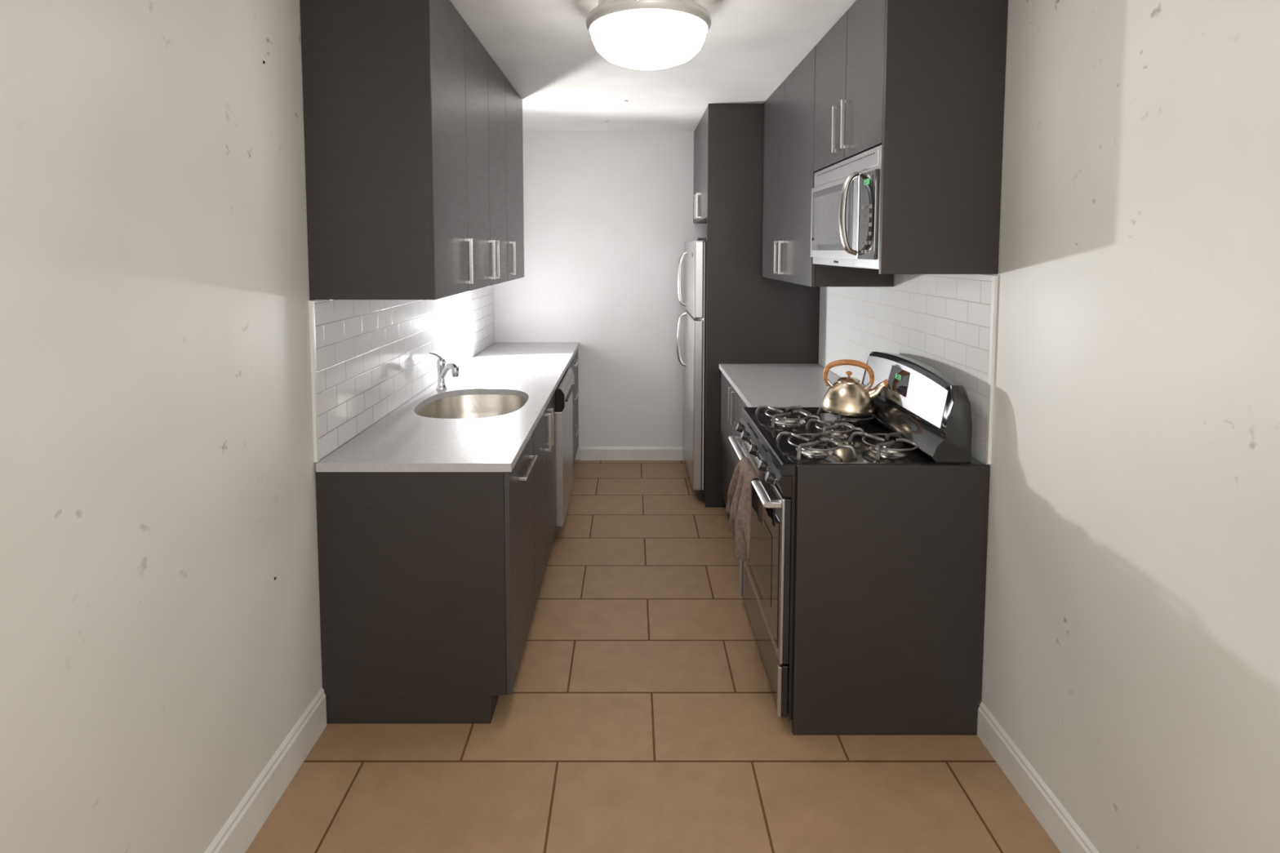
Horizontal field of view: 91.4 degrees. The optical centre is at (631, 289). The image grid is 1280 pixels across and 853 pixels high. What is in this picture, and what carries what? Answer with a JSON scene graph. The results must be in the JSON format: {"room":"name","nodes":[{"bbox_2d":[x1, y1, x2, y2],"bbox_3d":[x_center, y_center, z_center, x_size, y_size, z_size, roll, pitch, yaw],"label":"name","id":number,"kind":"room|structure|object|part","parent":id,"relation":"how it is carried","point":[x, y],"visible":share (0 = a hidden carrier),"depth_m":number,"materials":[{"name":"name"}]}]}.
{"room":"kitchen","nodes":[
{"label":"kitchen","id":0,"kind":"room"},
{"bbox_2d":[0,0,492,852],"bbox_3d":[-1.110,0.265,1.655,0.100,2.520,6.470,0,4,0],"label":"wall","id":1,"kind":"structure","parent":0,"point":[157,466],"depth_m":1.37,"materials":[{"name":"paint"}]},
{"bbox_2d":[204,687,326,852],"bbox_3d":[-1.053,1.545,0.323,0.014,0.135,3.648,0,4,0],"label":"baseboard","id":2,"kind":"structure","parent":1,"relation":"attached to","point":[239,831],"depth_m":1.82,"materials":[{"name":"paint"}]},
{"bbox_2d":[308,300,319,462],"bbox_3d":[-1.054,0.306,2.078,0.011,0.543,0.016,0,4,0],"label":"trim","id":3,"kind":"structure","parent":1,"relation":"attached to","point":[311,303],"depth_m":2.07,"materials":[{"name":"paint"}]},
{"bbox_2d":[312,284,494,460],"bbox_3d":[-1.056,0.219,3.436,0.007,0.543,2.707,0,4,0],"label":"backsplash","id":4,"kind":"structure","parent":1,"relation":"attached to","point":[372,357],"depth_m":2.63,"materials":[{"name":"tile"}]},
{"bbox_2d":[299,0,524,299],"bbox_3d":[-0.836,-0.546,2.881,0.445,1.052,1.720,0,4,0],"label":"upper cabinet","id":5,"kind":"object","parent":1,"relation":"attached to","point":[414,145],"visible":1,"depth_m":2.04,"materials":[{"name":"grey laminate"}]},
{"bbox_3d":[-0.654,-0.504,2.236,0.018,1.050,0.420,0,4,0],"label":"door","id":6,"kind":"part","parent":5,"relation":"part of","materials":[{"name":"brown laminate"}]},
{"bbox_3d":[-0.629,-0.111,2.418,0.032,0.175,0.012,0,4,0],"label":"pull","id":7,"kind":"part","parent":5,"relation":"part of","materials":[{"name":"silver metal"}]},
{"bbox_3d":[-0.654,-0.530,2.642,0.018,1.050,0.387,0,4,0],"label":"door","id":8,"kind":"part","parent":5,"relation":"part of","materials":[{"name":"brown laminate"}]},
{"bbox_3d":[-0.629,-0.137,2.817,0.032,0.175,0.012,0,4,0],"label":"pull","id":9,"kind":"part","parent":5,"relation":"part of","materials":[{"name":"silver metal"}]},
{"bbox_3d":[-0.629,-0.142,2.907,0.032,0.175,0.012,0,4,0],"label":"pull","id":10,"kind":"part","parent":5,"relation":"part of","materials":[{"name":"silver metal"}]},
{"bbox_3d":[-0.654,-0.555,3.033,0.018,1.050,0.392,0,4,0],"label":"door","id":11,"kind":"part","parent":5,"relation":"part of","materials":[{"name":"brown laminate"}]},
{"bbox_3d":[-0.629,-0.168,3.311,0.032,0.175,0.012,0,4,0],"label":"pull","id":12,"kind":"part","parent":5,"relation":"part of","materials":[{"name":"silver metal"}]},
{"bbox_3d":[-0.654,-0.584,3.485,0.018,1.050,0.507,0,4,0],"label":"door","id":13,"kind":"part","parent":5,"relation":"part of","materials":[{"name":"brown laminate"}]},
{"bbox_2d":[493,131,706,459],"bbox_3d":[0.059,0.062,4.834,2.238,2.520,0.100,0,4,0],"label":"wall","id":14,"kind":"structure","parent":0,"point":[608,215],"depth_m":4.77,"materials":[{"name":"paint"}]},
{"bbox_2d":[579,446,685,460],"bbox_3d":[0.100,1.271,4.854,1.000,0.105,0.014,0,4,0],"label":"baseboard","id":15,"kind":"structure","parent":14,"relation":"attached to","point":[586,453],"depth_m":4.85,"materials":[{"name":"paint"}]},
{"bbox_2d":[244,459,1060,852],"bbox_3d":[0.059,1.573,1.739,2.438,0.100,6.470,0,4,0],"label":"floor","id":16,"kind":"structure","parent":0,"point":[639,715],"depth_m":2.00,"materials":[{"name":"tile"}]},
{"bbox_2d":[315,391,555,724],"bbox_3d":[-0.718,1.012,2.752,0.681,0.889,1.265,0,4,0],"label":"base cabinet","id":17,"kind":"object","parent":16,"relation":"on","point":[430,583],"visible":0.84,"depth_m":2.12,"materials":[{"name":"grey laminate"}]},
{"bbox_3d":[-0.771,1.443,2.158,0.574,0.105,0.016,0,4,0],"label":"toe panel","id":18,"kind":"part","parent":17,"relation":"part of","materials":[{"name":"brown laminate"}]},
{"bbox_3d":[-0.743,0.999,2.127,0.630,0.783,0.018,0,4,0],"label":"panel","id":19,"kind":"part","parent":17,"relation":"part of","materials":[{"name":"brown laminate"}]},
{"bbox_2d":[315,342,579,471],"bbox_3d":[-0.726,0.506,3.445,0.652,0.030,2.727,0,4,0],"label":"countertop","id":20,"kind":"structure","parent":17,"relation":"on","point":[403,440],"depth_m":2.52,"materials":[{"name":"stone"}]},
{"bbox_2d":[427,351,459,390],"bbox_3d":[-0.930,0.409,3.163,0.171,0.199,0.094,1,4,19],"label":"kitchen faucet","id":21,"kind":"object","parent":20,"relation":"on","point":[442,369],"visible":1,"depth_m":3.17,"materials":[{"name":"silver metal"}]},
{"bbox_3d":[-0.992,0.337,3.171,0.078,0.055,0.031,-3,5,-42],"label":"lever","id":22,"kind":"part","parent":21,"relation":"part of","materials":[{"name":"silver metal"}]},
{"bbox_3d":[-0.920,0.409,3.153,0.140,0.091,0.036,3,5,40],"label":"spout","id":23,"kind":"part","parent":21,"relation":"part of","materials":[{"name":"silver metal"}]},
{"bbox_2d":[415,394,527,418],"bbox_3d":[-0.735,0.646,2.927,0.514,0.180,0.594,0,4,0],"label":"sink","id":24,"kind":"object","parent":20,"relation":"in","point":[473,406],"visible":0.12,"depth_m":3.19,"materials":[{"name":"silver metal"}]},
{"bbox_3d":[-0.418,0.984,2.374,0.018,0.777,0.514,0,4,0],"label":"door","id":25,"kind":"part","parent":17,"relation":"part of","materials":[{"name":"brown laminate"}]},
{"bbox_3d":[-0.393,0.675,2.378,0.032,0.012,0.250,0,4,0],"label":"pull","id":26,"kind":"part","parent":17,"relation":"part of","materials":[{"name":"silver metal"}]},
{"bbox_3d":[-0.418,0.956,2.814,0.018,0.777,0.362,0,4,0],"label":"door","id":27,"kind":"part","parent":17,"relation":"part of","materials":[{"name":"brown laminate"}]},
{"bbox_3d":[-0.393,0.670,2.934,0.032,0.180,0.012,0,4,0],"label":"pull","id":28,"kind":"part","parent":17,"relation":"part of","materials":[{"name":"silver metal"}]},
{"bbox_3d":[-0.393,0.664,3.023,0.032,0.180,0.012,0,4,0],"label":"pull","id":29,"kind":"part","parent":17,"relation":"part of","materials":[{"name":"silver metal"}]},
{"bbox_3d":[-0.418,0.932,3.188,0.018,0.777,0.382,0,4,0],"label":"door","id":30,"kind":"part","parent":17,"relation":"part of","materials":[{"name":"brown laminate"}]},
{"bbox_2d":[555,368,574,526],"bbox_3d":[-0.691,0.956,3.688,0.678,0.882,0.590,0,4,0],"label":"dishwasher","id":31,"kind":"object","parent":16,"relation":"on","point":[563,392],"visible":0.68,"depth_m":3.45,"materials":[{"name":"silver metal"}]},
{"bbox_3d":[-0.392,0.577,3.664,0.064,0.122,0.586,0,4,0],"label":"control panel","id":32,"kind":"part","parent":31,"relation":"part of","materials":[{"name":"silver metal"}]},
{"bbox_2d":[567,349,579,465],"bbox_3d":[-0.718,0.906,4.413,0.681,0.889,0.843,0,4,0],"label":"base cabinet","id":33,"kind":"object","parent":16,"relation":"on","point":[573,365],"visible":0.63,"depth_m":4.55,"materials":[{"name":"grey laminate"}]},
{"bbox_3d":[-0.418,0.579,4.392,0.018,0.222,0.839,0,4,0],"label":"drawer","id":34,"kind":"part","parent":33,"relation":"part of","materials":[{"name":"brown laminate"}]},
{"bbox_3d":[-0.393,0.516,4.392,0.032,0.012,0.250,0,4,0],"label":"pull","id":35,"kind":"part","parent":33,"relation":"part of","materials":[{"name":"silver metal"}]},
{"bbox_3d":[-0.418,0.821,4.408,0.018,0.257,0.839,0,4,0],"label":"drawer","id":36,"kind":"part","parent":33,"relation":"part of","materials":[{"name":"brown laminate"}]},
{"bbox_3d":[-0.393,0.741,4.406,0.032,0.012,0.250,0,4,0],"label":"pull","id":37,"kind":"part","parent":33,"relation":"part of","materials":[{"name":"silver metal"}]},
{"bbox_3d":[-0.418,1.097,4.425,0.018,0.289,0.839,0,4,0],"label":"drawer","id":38,"kind":"part","parent":33,"relation":"part of","materials":[{"name":"brown laminate"}]},
{"bbox_3d":[-0.393,1.000,4.423,0.032,0.012,0.250,0,4,0],"label":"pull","id":39,"kind":"part","parent":33,"relation":"part of","materials":[{"name":"silver metal"}]},
{"bbox_2d":[676,237,706,499],"bbox_3d":[0.733,0.504,4.318,0.814,1.705,0.725,0,4,0],"label":"refrigerator","id":40,"kind":"object","parent":16,"relation":"on","point":[695,302],"visible":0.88,"depth_m":3.99,"materials":[{"name":"silver metal"}]},
{"bbox_2d":[676,310,703,490],"bbox_3d":[0.391,0.718,4.332,0.130,1.096,0.725,0,4,0],"label":"fridge","id":41,"kind":"object","parent":40,"relation":"in","point":[693,437],"depth_m":4.00,"materials":[{"name":"silver metal"}]},
{"bbox_2d":[677,240,703,318],"bbox_3d":[0.393,-0.086,4.281,0.127,0.493,0.725,0,4,0],"label":"freezer","id":42,"kind":"object","parent":40,"relation":"in","point":[693,303],"depth_m":3.97,"materials":[{"name":"silver metal"}]},
{"bbox_2d":[720,372,747,515],"bbox_3d":[0.853,0.971,3.394,0.646,0.889,1.081,0,4,0],"label":"base cabinet","id":43,"kind":"object","parent":16,"relation":"on","point":[731,403],"visible":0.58,"depth_m":3.64,"materials":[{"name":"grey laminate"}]},
{"bbox_3d":[0.571,0.902,3.658,0.018,0.777,0.542,0,4,0],"label":"door","id":44,"kind":"part","parent":43,"relation":"part of","materials":[{"name":"brown laminate"}]},
{"bbox_3d":[0.546,0.624,3.417,0.032,0.180,0.012,0,4,0],"label":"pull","id":45,"kind":"part","parent":43,"relation":"part of","materials":[{"name":"silver metal"}]},
{"bbox_3d":[0.546,0.630,3.317,0.032,0.180,0.012,0,4,0],"label":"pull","id":46,"kind":"part","parent":43,"relation":"part of","materials":[{"name":"silver metal"}]},
{"bbox_3d":[0.571,0.937,3.119,0.018,0.777,0.531,0,4,0],"label":"door","id":47,"kind":"part","parent":43,"relation":"part of","materials":[{"name":"brown laminate"}]},
{"bbox_2d":[719,364,840,407],"bbox_3d":[0.859,0.511,3.366,0.622,0.030,1.087,0,4,0],"label":"countertop","id":48,"kind":"structure","parent":43,"relation":"on","point":[773,385],"depth_m":3.35,"materials":[{"name":"stone"}]},
{"bbox_2d":[705,103,819,507],"bbox_3d":[0.823,0.123,3.895,0.706,2.518,0.022,0,4,0],"label":"end panel","id":49,"kind":"object","parent":16,"relation":"on","point":[752,318],"visible":0.52,"depth_m":3.88,"materials":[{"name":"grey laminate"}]},
{"bbox_2d":[728,351,990,735],"bbox_3d":[0.807,0.873,2.451,0.738,1.205,0.775,0,4,0],"label":"gas range","id":50,"kind":"object","parent":16,"relation":"on","point":[922,415],"depth_m":2.08,"materials":[{"name":"black metal"}]},
{"bbox_3d":[0.480,0.610,2.744,0.042,0.049,0.048,0,4,0],"label":"knob","id":51,"kind":"part","parent":50,"relation":"part of","materials":[{"name":"black plastic"}]},
{"bbox_2d":[724,457,764,562],"bbox_3d":[0.433,0.826,2.397,0.108,0.303,0.380,0,4,0],"label":"dish towel","id":52,"kind":"object","parent":50,"relation":"hanging from","point":[741,491],"visible":0.91,"depth_m":2.32,"materials":[{"name":"fabric"}]},
{"bbox_3d":[0.480,0.617,2.625,0.042,0.049,0.048,0,4,0],"label":"knob","id":53,"kind":"part","parent":50,"relation":"part of","materials":[{"name":"black plastic"}]},
{"bbox_3d":[0.455,0.691,2.446,0.034,0.020,0.742,0,4,0],"label":"door handle","id":54,"kind":"part","parent":50,"relation":"part of","materials":[{"name":"silver metal"}]},
{"bbox_3d":[0.480,0.629,2.445,0.042,0.049,0.048,0,4,0],"label":"knob","id":55,"kind":"part","parent":50,"relation":"part of","materials":[{"name":"black plastic"}]},
{"bbox_3d":[0.502,1.337,2.489,0.012,0.175,0.754,0,4,0],"label":"drawer trim","id":56,"kind":"part","parent":50,"relation":"part of","materials":[{"name":"silver metal"}]},
{"bbox_3d":[0.499,0.983,2.467,0.002,0.445,0.688,0,4,0],"label":"door glass","id":57,"kind":"part","parent":50,"relation":"part of","materials":[{"name":"black glass"}]},
{"bbox_3d":[0.480,0.640,2.265,0.042,0.049,0.048,0,4,0],"label":"knob","id":58,"kind":"part","parent":50,"relation":"part of","materials":[{"name":"black plastic"}]},
{"bbox_3d":[0.519,1.338,2.490,0.023,0.183,0.754,0,4,0],"label":"storage drawer","id":59,"kind":"part","parent":50,"relation":"part of","materials":[{"name":"metal"}]},
{"bbox_3d":[0.509,0.628,2.444,0.044,0.072,0.756,0,4,0],"label":"knob panel","id":60,"kind":"part","parent":50,"relation":"part of","materials":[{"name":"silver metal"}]},
{"bbox_3d":[0.480,0.648,2.146,0.042,0.049,0.048,0,4,0],"label":"knob","id":61,"kind":"part","parent":50,"relation":"part of","materials":[{"name":"black plastic"}]},
{"bbox_3d":[0.660,0.544,2.635,0.144,0.014,0.144,0,4,0],"label":"burner","id":62,"kind":"part","parent":50,"relation":"part of","materials":[{"name":"silver metal"}]},
{"bbox_3d":[0.660,0.569,2.246,0.134,0.014,0.134,0,4,0],"label":"burner","id":63,"kind":"part","parent":50,"relation":"part of","materials":[{"name":"silver metal"}]},
{"bbox_3d":[0.795,0.556,2.440,0.114,0.014,0.114,0,4,0],"label":"burner","id":64,"kind":"part","parent":50,"relation":"part of","materials":[{"name":"silver metal"}]},
{"bbox_2d":[740,407,950,475],"bbox_3d":[0.776,0.571,2.441,0.567,0.038,0.758,0,4,0],"label":"cooktop","id":65,"kind":"object","parent":50,"relation":"in","point":[783,457],"depth_m":2.31,"materials":[{"name":"black metal"}]},
{"bbox_3d":[0.930,0.544,2.635,0.124,0.014,0.124,0,4,0],"label":"burner","id":66,"kind":"part","parent":50,"relation":"part of","materials":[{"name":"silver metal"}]},
{"bbox_2d":[821,359,888,417],"bbox_3d":[0.920,0.397,2.605,0.247,0.216,0.216,-1,4,-15],"label":"tea kettle","id":67,"kind":"object","parent":50,"relation":"on","point":[848,397],"visible":1,"depth_m":2.55,"materials":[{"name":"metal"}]},
{"bbox_3d":[0.905,0.373,2.599,0.094,0.020,0.094,0,4,0],"label":"lid","id":68,"kind":"part","parent":67,"relation":"part of","materials":[{"name":"beige metal"}]},
{"bbox_3d":[0.905,0.350,2.598,0.026,0.024,0.026,0,4,0],"label":"lid knob","id":69,"kind":"part","parent":67,"relation":"part of","materials":[{"name":"brown wood"}]},
{"bbox_3d":[1.002,0.418,2.561,0.087,0.091,0.048,2,4,28],"label":"spout","id":70,"kind":"part","parent":67,"relation":"part of","materials":[{"name":"beige metal"}]},
{"bbox_3d":[0.930,0.569,2.246,0.144,0.014,0.144,0,4,0],"label":"burner","id":71,"kind":"part","parent":50,"relation":"part of","materials":[{"name":"silver metal"}]},
{"bbox_3d":[0.861,1.038,2.081,0.631,0.924,0.016,0,4,0],"label":"range side panel","id":72,"kind":"part","parent":50,"relation":"part of","materials":[{"name":"black metal"}]},
{"bbox_3d":[1.044,0.366,2.428,0.026,0.150,0.689,0,4,0],"label":"backguard panel","id":73,"kind":"part","parent":50,"relation":"part of","materials":[{"name":"silver metal"}]},
{"bbox_2d":[449,0,856,131],"bbox_3d":[0.059,-1.042,1.572,2.438,0.100,6.470,0,4,0],"label":"ceiling","id":74,"kind":"structure","parent":0,"point":[546,50],"depth_m":2.97,"materials":[{"name":"paint"}]},
{"bbox_2d":[586,0,711,70],"bbox_3d":[0.062,-0.923,2.243,0.448,0.220,0.454,0,4,0],"label":"ceiling lamp","id":75,"kind":"object","parent":74,"relation":"attached to","point":[635,34],"depth_m":2.11,"materials":[{"name":"white glass"}]},
{"bbox_2d":[820,0,1279,852],"bbox_3d":[1.228,0.265,1.655,0.100,2.520,6.470,0,4,0],"label":"wall","id":76,"kind":"structure","parent":0,"point":[1131,651],"depth_m":1.45,"materials":[{"name":"paint"}]},
{"bbox_2d":[693,106,707,223],"bbox_3d":[0.807,-0.819,4.287,0.737,0.688,0.876,0,4,0],"label":"upper cabinet","id":77,"kind":"object","parent":76,"relation":"attached to","point":[700,133],"visible":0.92,"depth_m":4.23,"materials":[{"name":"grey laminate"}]},
{"bbox_3d":[0.455,-0.579,4.357,0.032,0.170,0.012,0,4,0],"label":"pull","id":78,"kind":"part","parent":77,"relation":"part of","materials":[{"name":"silver metal"}]},
{"bbox_3d":[0.480,-0.832,4.504,0.018,0.684,0.437,0,4,0],"label":"door","id":79,"kind":"part","parent":77,"relation":"part of","materials":[{"name":"brown laminate"}]},
{"bbox_3d":[0.455,-0.571,4.242,0.032,0.170,0.012,0,4,0],"label":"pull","id":80,"kind":"part","parent":77,"relation":"part of","materials":[{"name":"silver metal"}]},
{"bbox_3d":[0.480,-0.804,4.066,0.018,0.684,0.432,0,4,0],"label":"door","id":81,"kind":"part","parent":77,"relation":"part of","materials":[{"name":"brown laminate"}]},
{"bbox_2d":[760,45,893,286],"bbox_3d":[0.968,-0.573,3.292,0.400,1.052,1.088,0,4,0],"label":"upper cabinet","id":82,"kind":"object","parent":76,"relation":"attached to","point":[788,173],"visible":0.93,"depth_m":3.09,"materials":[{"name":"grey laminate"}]},
{"bbox_3d":[0.809,-0.589,3.563,0.018,1.050,0.542,0,4,0],"label":"door","id":83,"kind":"part","parent":82,"relation":"part of","materials":[{"name":"brown laminate"}]},
{"bbox_3d":[0.784,-0.175,3.366,0.032,0.175,0.012,0,4,0],"label":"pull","id":84,"kind":"part","parent":82,"relation":"part of","materials":[{"name":"silver metal"}]},
{"bbox_3d":[0.784,-0.168,3.266,0.032,0.175,0.012,0,4,0],"label":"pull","id":85,"kind":"part","parent":82,"relation":"part of","materials":[{"name":"silver metal"}]},
{"bbox_3d":[0.809,-0.554,3.019,0.018,1.050,0.539,0,4,0],"label":"door","id":86,"kind":"part","parent":82,"relation":"part of","materials":[{"name":"brown laminate"}]},
{"bbox_2d":[818,274,991,464],"bbox_3d":[1.173,0.207,2.964,0.007,0.627,1.847,0,4,0],"label":"backsplash","id":87,"kind":"structure","parent":76,"relation":"attached to","point":[941,322],"depth_m":2.52,"materials":[{"name":"tile"}]},
{"bbox_2d":[813,0,1008,274],"bbox_3d":[0.972,-0.556,2.357,0.408,0.966,0.769,0,4,0],"label":"upper cabinet","id":88,"kind":"object","parent":76,"relation":"attached to","point":[922,82],"visible":0.97,"depth_m":1.98,"materials":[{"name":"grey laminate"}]},
{"bbox_3d":[0.809,-0.777,2.530,0.018,0.543,0.396,0,4,0],"label":"door","id":89,"kind":"part","parent":88,"relation":"part of","materials":[{"name":"brown laminate"}]},
{"bbox_3d":[0.784,-0.613,2.391,0.032,0.175,0.012,0,4,0],"label":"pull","id":90,"kind":"part","parent":88,"relation":"part of","materials":[{"name":"silver metal"}]},
{"bbox_3d":[0.784,-0.607,2.291,0.032,0.175,0.012,0,4,0],"label":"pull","id":91,"kind":"part","parent":88,"relation":"part of","materials":[{"name":"silver metal"}]},
{"bbox_2d":[810,145,881,269],"bbox_3d":[0.946,-0.288,2.382,0.439,0.403,0.744,0,4,0],"label":"microwave oven","id":92,"kind":"object","parent":88,"relation":"in","point":[846,195],"visible":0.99,"depth_m":2.22,"materials":[{"name":"silver metal"}]},
{"bbox_3d":[0.795,-0.276,2.461,0.014,0.301,0.569,0,4,0],"label":"door","id":93,"kind":"part","parent":92,"relation":"part of","materials":[{"name":"silver metal"}]},
{"bbox_3d":[0.759,-0.266,2.183,0.066,0.292,0.041,0,4,0],"label":"handle","id":94,"kind":"part","parent":92,"relation":"part of","materials":[{"name":"silver metal"}]},
{"bbox_3d":[0.791,-0.361,2.098,0.001,0.040,0.095,0,4,0],"label":"display glass","id":95,"kind":"part","parent":92,"relation":"part of","materials":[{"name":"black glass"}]},
{"bbox_3d":[0.797,-0.249,2.101,0.010,0.294,0.138,0,4,0],"label":"control panel","id":96,"kind":"part","parent":92,"relation":"part of","materials":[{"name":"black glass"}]},
{"bbox_3d":[0.809,-0.753,2.154,0.018,0.543,0.349,0,4,0],"label":"door","id":97,"kind":"part","parent":88,"relation":"part of","materials":[{"name":"brown laminate"}]},
{"bbox_3d":[0.988,-0.532,1.982,0.376,0.966,0.018,0,4,0],"label":"panel","id":98,"kind":"part","parent":88,"relation":"part of","materials":[{"name":"brown laminate"}]},
{"bbox_2d":[985,275,998,464],"bbox_3d":[1.173,0.262,2.034,0.011,0.618,0.016,0,4,0],"label":"trim","id":99,"kind":"structure","parent":76,"relation":"attached to","point":[994,277],"depth_m":2.03,"materials":[{"name":"paint"}]},
{"bbox_2d":[977,702,1098,852],"bbox_3d":[1.171,1.556,0.302,0.014,0.115,3.605,0,4,0],"label":"baseboard","id":100,"kind":"structure","parent":76,"relation":"attached to","point":[1058,824],"depth_m":1.82,"materials":[{"name":"paint"}]}
]}

